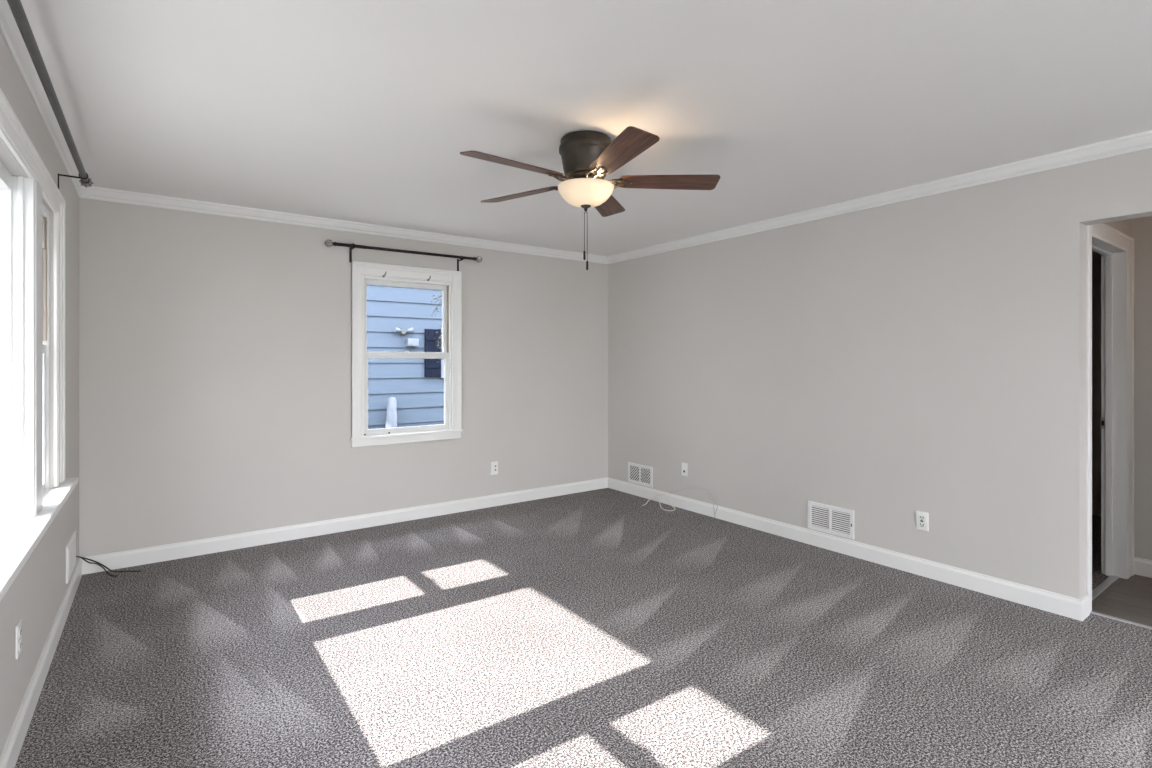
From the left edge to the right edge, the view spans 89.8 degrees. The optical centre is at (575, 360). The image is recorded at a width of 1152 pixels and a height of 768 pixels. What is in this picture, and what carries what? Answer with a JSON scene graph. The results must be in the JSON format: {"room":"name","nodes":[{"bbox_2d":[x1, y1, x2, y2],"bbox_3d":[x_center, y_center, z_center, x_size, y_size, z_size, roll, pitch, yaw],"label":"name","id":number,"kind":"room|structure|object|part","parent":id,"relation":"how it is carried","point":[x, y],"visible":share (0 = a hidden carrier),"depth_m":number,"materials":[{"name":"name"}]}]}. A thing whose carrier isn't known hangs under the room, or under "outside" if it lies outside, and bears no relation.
{"room":"empty living room","nodes":[
{"label":"empty living room","id":0,"kind":"room"},
{"bbox_2d":[0,33,78,756],"bbox_3d":[-1.023,0.273,0.599,0.160,2.740,7.690,0,0,-36],"label":"wall","id":1,"kind":"structure","parent":0,"point":[35,596],"depth_m":2.53,"materials":[{"name":"beige paint"}]},
{"bbox_2d":[0,161,11,521],"bbox_3d":[-1.832,-0.029,1.716,0.070,1.335,1.140,0,0,-36],"label":"window","id":2,"kind":"structure","parent":1,"relation":"in","point":[5,176],"depth_m":2.15,"materials":[{"name":"white glass"}]},
{"bbox_2d":[15,619,21,659],"bbox_3d":[-1.952,0.975,2.025,0.009,0.116,0.072,0,0,-36],"label":"wall outlet","id":3,"kind":"object","parent":1,"relation":"attached to","point":[18,629],"visible":1,"depth_m":2.01,"materials":[{"name":"white plastic"}]},
{"bbox_2d":[12,175,42,519],"bbox_3d":[-2.177,-0.029,2.245,0.138,1.335,0.210,0,0,-36],"label":"window","id":4,"kind":"structure","parent":1,"relation":"attached to","point":[27,194],"depth_m":2.19,"materials":[{"name":"white glass"}]},
{"bbox_2d":[0,88,65,486],"bbox_3d":[-1.752,-0.101,1.765,0.027,1.393,2.725,0,0,-36],"label":"trim","id":5,"kind":"structure","parent":1,"relation":"attached to","point":[13,134],"depth_m":2.73,"materials":[{"name":"white paint"}]},
{"bbox_2d":[0,477,77,600],"bbox_3d":[-1.777,0.617,1.744,0.172,0.038,2.930,0,0,-36],"label":"trim","id":6,"kind":"structure","parent":1,"relation":"attached to","point":[19,539],"depth_m":2.01,"materials":[{"name":"white paint"}]},
{"bbox_2d":[0,558,81,767],"bbox_3d":[-0.952,1.290,0.650,0.015,0.106,7.370,0,0,-36],"label":"baseboard","id":7,"kind":"structure","parent":1,"relation":"attached to","point":[9,756],"depth_m":2.29,"materials":[{"name":"white paint"}]},
{"bbox_2d":[0,0,87,197],"bbox_3d":[-0.939,-1.061,0.659,0.046,0.072,7.370,0,0,-36],"label":"crown molding","id":8,"kind":"structure","parent":1,"relation":"attached to","point":[9,30],"depth_m":2.20,"materials":[{"name":"white paint"}]},
{"bbox_2d":[43,204,49,491],"bbox_3d":[-2.376,-0.029,2.495,0.103,1.335,0.460,0,0,-36],"label":"window","id":9,"kind":"structure","parent":1,"relation":"in","point":[46,214],"depth_m":2.69,"materials":[{"name":"white plastic"}]},
{"bbox_3d":[-2.357,0.265,2.509,0.032,0.679,0.424,0,0,-36],"label":"sash","id":10,"kind":"part","parent":9,"relation":"part of","materials":[{"name":"white plastic"}]},
{"bbox_2d":[7,0,92,188],"bbox_3d":[-1.709,-0.897,1.791,0.127,0.125,3.010,0,0,-36],"label":"curtain rod","id":11,"kind":"object","parent":1,"relation":"attached to","point":[16,7],"visible":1,"depth_m":1.91,"materials":[{"name":"metal"}]},
{"bbox_2d":[66,530,75,583],"bbox_3d":[-2.834,1.093,3.247,0.012,0.200,0.394,0,0,-36],"label":"panel","id":12,"kind":"object","parent":1,"relation":"attached to","point":[71,545],"visible":1,"depth_m":3.19,"materials":[{"name":"white plastic"}]},
{"bbox_2d":[79,198,607,556],"bbox_3d":[-1.388,0.273,4.983,4.393,2.740,0.160,0,0,-36],"label":"wall","id":13,"kind":"structure","parent":0,"point":[215,350],"depth_m":4.29,"materials":[{"name":"beige paint"}]},
{"bbox_2d":[81,477,607,574],"bbox_3d":[-1.385,1.290,4.877,4.273,0.106,0.015,0,0,-36],"label":"baseboard","id":14,"kind":"structure","parent":13,"relation":"attached to","point":[135,557],"depth_m":4.43,"materials":[{"name":"white paint"}]},
{"bbox_2d":[81,186,607,263],"bbox_3d":[-1.376,-1.061,4.865,4.273,0.072,0.046,0,0,-36],"label":"crown molding","id":15,"kind":"structure","parent":13,"relation":"attached to","point":[96,193],"depth_m":4.40,"materials":[{"name":"white paint"}]},
{"bbox_2d":[325,239,481,270],"bbox_3d":[-1.393,-0.859,4.813,1.324,0.156,0.110,0,0,-36],"label":"curtain rod","id":16,"kind":"object","parent":13,"relation":"attached to","point":[328,243],"visible":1,"depth_m":4.71,"materials":[{"name":"black metal"}]},
{"bbox_2d":[351,261,461,437],"bbox_3d":[-1.399,-0.090,4.860,0.937,1.403,0.027,0,0,-36],"label":"trim","id":17,"kind":"structure","parent":13,"relation":"attached to","point":[358,269],"depth_m":4.74,"materials":[{"name":"white paint"}]},
{"bbox_2d":[350,430,462,447],"bbox_3d":[-1.404,0.649,4.867,0.955,0.080,0.050,0,0,-36],"label":"trim","id":18,"kind":"structure","parent":13,"relation":"attached to","point":[364,441],"depth_m":4.83,"materials":[{"name":"white paint"}]},
{"bbox_2d":[363,276,450,435],"bbox_3d":[-1.445,-0.032,4.923,0.765,1.310,0.121,0,0,-36],"label":"window","id":19,"kind":"structure","parent":13,"relation":"in","point":[445,287],"depth_m":4.93,"materials":[{"name":"white paint"}]},
{"bbox_3d":[-1.451,-0.351,4.931,0.737,0.632,0.034,0,0,-36],"label":"sash","id":20,"kind":"part","parent":19,"relation":"part of","materials":[{"name":"white plastic"}]},
{"bbox_3d":[-1.428,0.268,4.899,0.737,0.674,0.034,0,0,-36],"label":"sash","id":21,"kind":"part","parent":19,"relation":"part of","materials":[{"name":"glass"}]},
{"bbox_2d":[490,461,497,474],"bbox_3d":[-0.757,0.991,5.334,0.084,0.118,0.012,0,0,-36],"label":"wall outlet","id":22,"kind":"object","parent":13,"relation":"attached to","point":[494,465],"visible":1,"depth_m":5.33,"materials":[{"name":"white plastic"}]},
{"bbox_2d":[431,294,443,359],"bbox_3d":[-1.486,-0.669,8.171,1.224,1.386,0.196,0,0,-36],"label":"branch","id":23,"kind":"object","parent":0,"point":[439,294],"visible":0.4,"depth_m":7.90,"materials":[{"name":"grey"}]},
{"bbox_2d":[15,488,1151,767],"bbox_3d":[0.831,1.343,1.942,4.419,0.001,7.370,0,0,-36],"label":"floor","id":24,"kind":"structure","parent":0,"point":[599,628],"depth_m":2.62,"materials":[{"name":"carpet"}]},
{"bbox_2d":[76,556,140,576],"bbox_3d":[-2.903,1.245,3.569,0.113,0.192,0.334,0,0,34],"label":"cable","id":25,"kind":"object","parent":24,"relation":"on","point":[83,558],"visible":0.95,"depth_m":3.59,"materials":[{"name":"black rubber"}]},
{"bbox_2d":[642,494,675,510],"bbox_3d":[0.764,1.297,5.323,0.230,0.088,0.389,0,0,-36],"label":"cable","id":26,"kind":"object","parent":24,"relation":"on","point":[658,494],"visible":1,"depth_m":5.38,"materials":[{"name":"white plastic"}]},
{"bbox_2d":[669,486,717,517],"bbox_3d":[1.033,1.220,5.126,0.010,0.235,0.573,0,0,-36],"label":"cable","id":27,"kind":"object","parent":24,"relation":"on","point":[688,486],"visible":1,"depth_m":4.99,"materials":[{"name":"grey plastic"}]},
{"bbox_2d":[20,0,1151,255],"bbox_3d":[1.851,-1.157,2.680,7.257,0.120,7.690,0,0,-36],"label":"ceiling","id":28,"kind":"structure","parent":0,"point":[361,111],"depth_m":2.40,"materials":[{"name":"paint"}]},
{"bbox_2d":[460,126,719,269],"bbox_3d":[0.012,-0.773,2.844,1.266,0.647,1.325,0,0,-36],"label":"ceiling fan","id":29,"kind":"object","parent":28,"relation":"hanging from","point":[587,156],"visible":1,"depth_m":2.77,"materials":[{"name":"brown wood"}]},
{"bbox_3d":[-0.277,-0.892,2.621,0.495,0.006,0.143,0,12,-38],"label":"fan blade","id":30,"kind":"part","parent":29,"relation":"part of","materials":[{"name":"brown wood"}]},
{"bbox_3d":[-0.292,-0.892,3.105,0.495,0.006,0.143,0,12,34],"label":"fan blade","id":31,"kind":"part","parent":29,"relation":"part of","materials":[{"name":"brown wood"}]},
{"bbox_3d":[0.044,-0.646,2.873,0.009,0.198,0.004,0,0,8],"label":"pull chain","id":32,"kind":"part","parent":29,"relation":"part of","materials":[{"name":"silver metal"}]},
{"bbox_3d":[0.049,-0.817,2.873,0.281,0.096,0.281,0,0,-36],"label":"lamp shade","id":33,"kind":"part","parent":29,"relation":"part of","materials":[{"name":"white glass"}]},
{"bbox_3d":[0.165,-0.892,3.269,0.143,0.006,0.495,-12,-3,16],"label":"fan blade","id":34,"kind":"part","parent":29,"relation":"part of","materials":[{"name":"brown wood"}]},
{"bbox_3d":[0.188,-0.892,2.485,0.143,0.006,0.495,13,-4,-19],"label":"fan blade","id":35,"kind":"part","parent":29,"relation":"part of","materials":[{"name":"brown wood"}]},
{"bbox_3d":[0.461,-0.892,2.885,0.495,0.006,0.143,0,-12,-2],"label":"fan blade","id":36,"kind":"part","parent":29,"relation":"part of","materials":[{"name":"brown wood"}]},
{"bbox_2d":[608,477,1089,620],"bbox_3d":[1.524,1.290,4.593,0.134,0.106,3.889,0,0,-36],"label":"baseboard","id":37,"kind":"structure","parent":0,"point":[1074,608],"depth_m":3.76,"materials":[{"name":"white paint"}]},
{"bbox_2d":[608,148,1151,598],"bbox_3d":[2.598,0.133,3.123,0.120,2.460,7.530,0,0,-36],"label":"wall","id":38,"kind":"structure","parent":0,"point":[884,364],"depth_m":3.75,"materials":[{"name":"beige paint"}]},
{"bbox_2d":[628,462,652,487],"bbox_3d":[0.633,1.126,5.724,0.011,0.198,0.352,0,0,-36],"label":"air vent","id":39,"kind":"object","parent":38,"relation":"in","point":[637,473],"visible":1,"depth_m":5.71,"materials":[{"name":"grey metal"}]},
{"bbox_3d":[0.586,1.126,5.787,0.005,0.147,0.143,0,0,-36],"label":"lattice panel","id":40,"kind":"part","parent":39,"relation":"part of","materials":[{"name":"white metal"}]},
{"bbox_3d":[0.679,1.126,5.659,0.005,0.147,0.143,0,0,-36],"label":"lattice panel","id":41,"kind":"part","parent":39,"relation":"part of","materials":[{"name":"white metal"}]},
{"bbox_2d":[682,463,687,475],"bbox_3d":[0.982,0.985,5.239,0.014,0.116,0.072,0,0,-36],"label":"wall outlet","id":42,"kind":"object","parent":38,"relation":"attached to","point":[684,465],"visible":1,"depth_m":5.23,"materials":[{"name":"white plastic"}]},
{"bbox_2d":[808,501,853,539],"bbox_3d":[1.803,1.127,4.103,0.018,0.199,0.346,0,0,-36],"label":"air vent","id":43,"kind":"object","parent":38,"relation":"in","point":[838,521],"visible":1,"depth_m":4.10,"materials":[{"name":"grey metal"}]},
{"bbox_3d":[1.759,1.127,4.167,0.005,0.138,0.137,0,0,-36],"label":"louvre panel","id":44,"kind":"part","parent":43,"relation":"part of","materials":[{"name":"white metal"}]},
{"bbox_3d":[1.850,1.127,4.041,0.005,0.138,0.137,0,0,-36],"label":"louvre panel","id":45,"kind":"part","parent":43,"relation":"part of","materials":[{"name":"white metal"}]},
{"bbox_2d":[607,130,1151,263],"bbox_3d":[2.484,-1.061,3.139,0.046,0.072,7.370,0,0,-36],"label":"crown molding","id":46,"kind":"structure","parent":38,"relation":"attached to","point":[1139,141],"depth_m":3.56,"materials":[{"name":"white paint"}]},
{"bbox_2d":[916,510,928,530],"bbox_3d":[2.163,1.001,3.612,0.010,0.116,0.072,0,0,-36],"label":"wall outlet","id":47,"kind":"object","parent":38,"relation":"attached to","point":[922,518],"visible":1,"depth_m":3.61,"materials":[{"name":"white plastic"}]},
{"bbox_2d":[919,515,924,526],"bbox_3d":[2.162,1.001,3.611,0.004,0.068,0.034,0,0,-36],"label":"receptacle","id":48,"kind":"object","parent":47,"relation":"attached to","point":[921,517],"depth_m":3.61,"materials":[{"name":"white plastic"}]},
{"bbox_2d":[1092,251,1100,515],"bbox_3d":[2.621,0.133,5.498,2.704,2.460,4.030,0,0,-36],"label":"wall","id":49,"kind":"structure","parent":0,"point":[1096,257],"depth_m":5.01,"materials":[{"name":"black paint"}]},
{"bbox_2d":[1092,575,1118,599],"bbox_3d":[3.062,1.342,3.385,0.750,0.010,0.040,0,0,-36],"label":"trim","id":50,"kind":"structure","parent":49,"relation":"attached to","point":[1106,583],"depth_m":3.44,"materials":[{"name":"silver metal"}]},
{"bbox_2d":[1105,219,1130,236],"bbox_3d":[3.732,0.133,3.879,2.604,2.460,0.105,0,0,-36],"label":"wall","id":51,"kind":"structure","parent":0,"point":[1124,226],"depth_m":3.53,"materials":[{"name":"beige paint"}]},
{"bbox_2d":[1086,223,1133,611],"bbox_3d":[3.069,0.288,3.391,0.950,2.110,0.133,0,0,-36],"label":"door frame","id":52,"kind":"structure","parent":51,"relation":"in","point":[1116,248],"depth_m":3.58,"materials":[{"name":"white paint"}]},
{"bbox_3d":[3.320,0.393,3.641,0.008,0.070,0.022,0,0,-36],"label":"strike plate","id":53,"kind":"part","parent":52,"relation":"part of","materials":[{"name":"black metal"}]},
{"bbox_2d":[1090,611,1151,629],"bbox_3d":[3.036,1.342,2.691,0.030,0.010,0.996,0,0,-36],"label":"trim","id":54,"kind":"structure","parent":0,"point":[1092,612],"depth_m":2.98,"materials":[{"name":"silver metal"}]},
{"bbox_2d":[1092,515,1151,626],"bbox_3d":[3.880,1.353,3.675,2.604,0.020,6.600,0,0,-36],"label":"floor","id":55,"kind":"structure","parent":0,"point":[1130,599],"depth_m":3.32,"materials":[{"name":"plastic"}]},
{"bbox_2d":[1131,216,1151,559],"bbox_3d":[4.592,0.133,2.277,0.120,2.460,3.500,0,0,-36],"label":"wall","id":56,"kind":"structure","parent":0,"point":[1141,228],"depth_m":3.61,"materials":[{"name":"beige paint"}]},
{"bbox_2d":[1134,557,1151,577],"bbox_3d":[4.538,1.290,2.237,0.015,0.106,3.500,0,0,-36],"label":"baseboard","id":57,"kind":"structure","parent":56,"relation":"attached to","point":[1142,567],"depth_m":3.61,"materials":[{"name":"white paint"}]},
{"label":"outside","id":58,"kind":"structure","parent":0,"visible":0},
{"bbox_3d":[0.000,1.943,0.000,80.000,0.200,80.000,0,0,-36],"label":"ground","id":59,"kind":"structure","parent":58,"visible":0},
{"bbox_2d":[385,397,396,427],"bbox_3d":[-2.527,1.168,7.899,0.173,1.351,0.168,0,0,-36],"label":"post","id":60,"kind":"object","parent":59,"relation":"on","point":[391,415],"visible":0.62,"depth_m":7.85,"materials":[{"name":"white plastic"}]},
{"bbox_2d":[367,285,443,428],"bbox_3d":[-2.739,-1.259,9.747,11.800,6.396,4.200,0,0,-36],"label":"neighbor house","id":61,"kind":"structure","parent":59,"relation":"on","point":[417,385],"depth_m":8.13,"materials":[{"name":"blue paint"}]},
{"bbox_2d":[393,327,413,334],"bbox_3d":[-2.400,-0.412,8.052,0.281,0.109,0.103,0,0,-36],"label":"floodlight","id":62,"kind":"object","parent":61,"relation":"attached to","point":[402,331],"visible":1,"depth_m":8.05,"materials":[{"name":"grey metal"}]},
{"bbox_2d":[406,338,418,346],"bbox_3d":[-2.300,-0.257,8.136,0.160,0.110,0.086,0,0,-36],"label":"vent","id":63,"kind":"object","parent":61,"relation":"attached to","point":[409,342],"visible":1,"depth_m":8.11,"materials":[{"name":"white plastic"}]},
{"bbox_2d":[425,329,440,376],"bbox_3d":[-2.064,-0.114,8.335,0.235,0.686,0.042,0,0,-36],"label":"shutter","id":64,"kind":"object","parent":61,"relation":"hanging from","point":[432,366],"depth_m":8.32,"materials":[{"name":"blue paint"}]}
]}

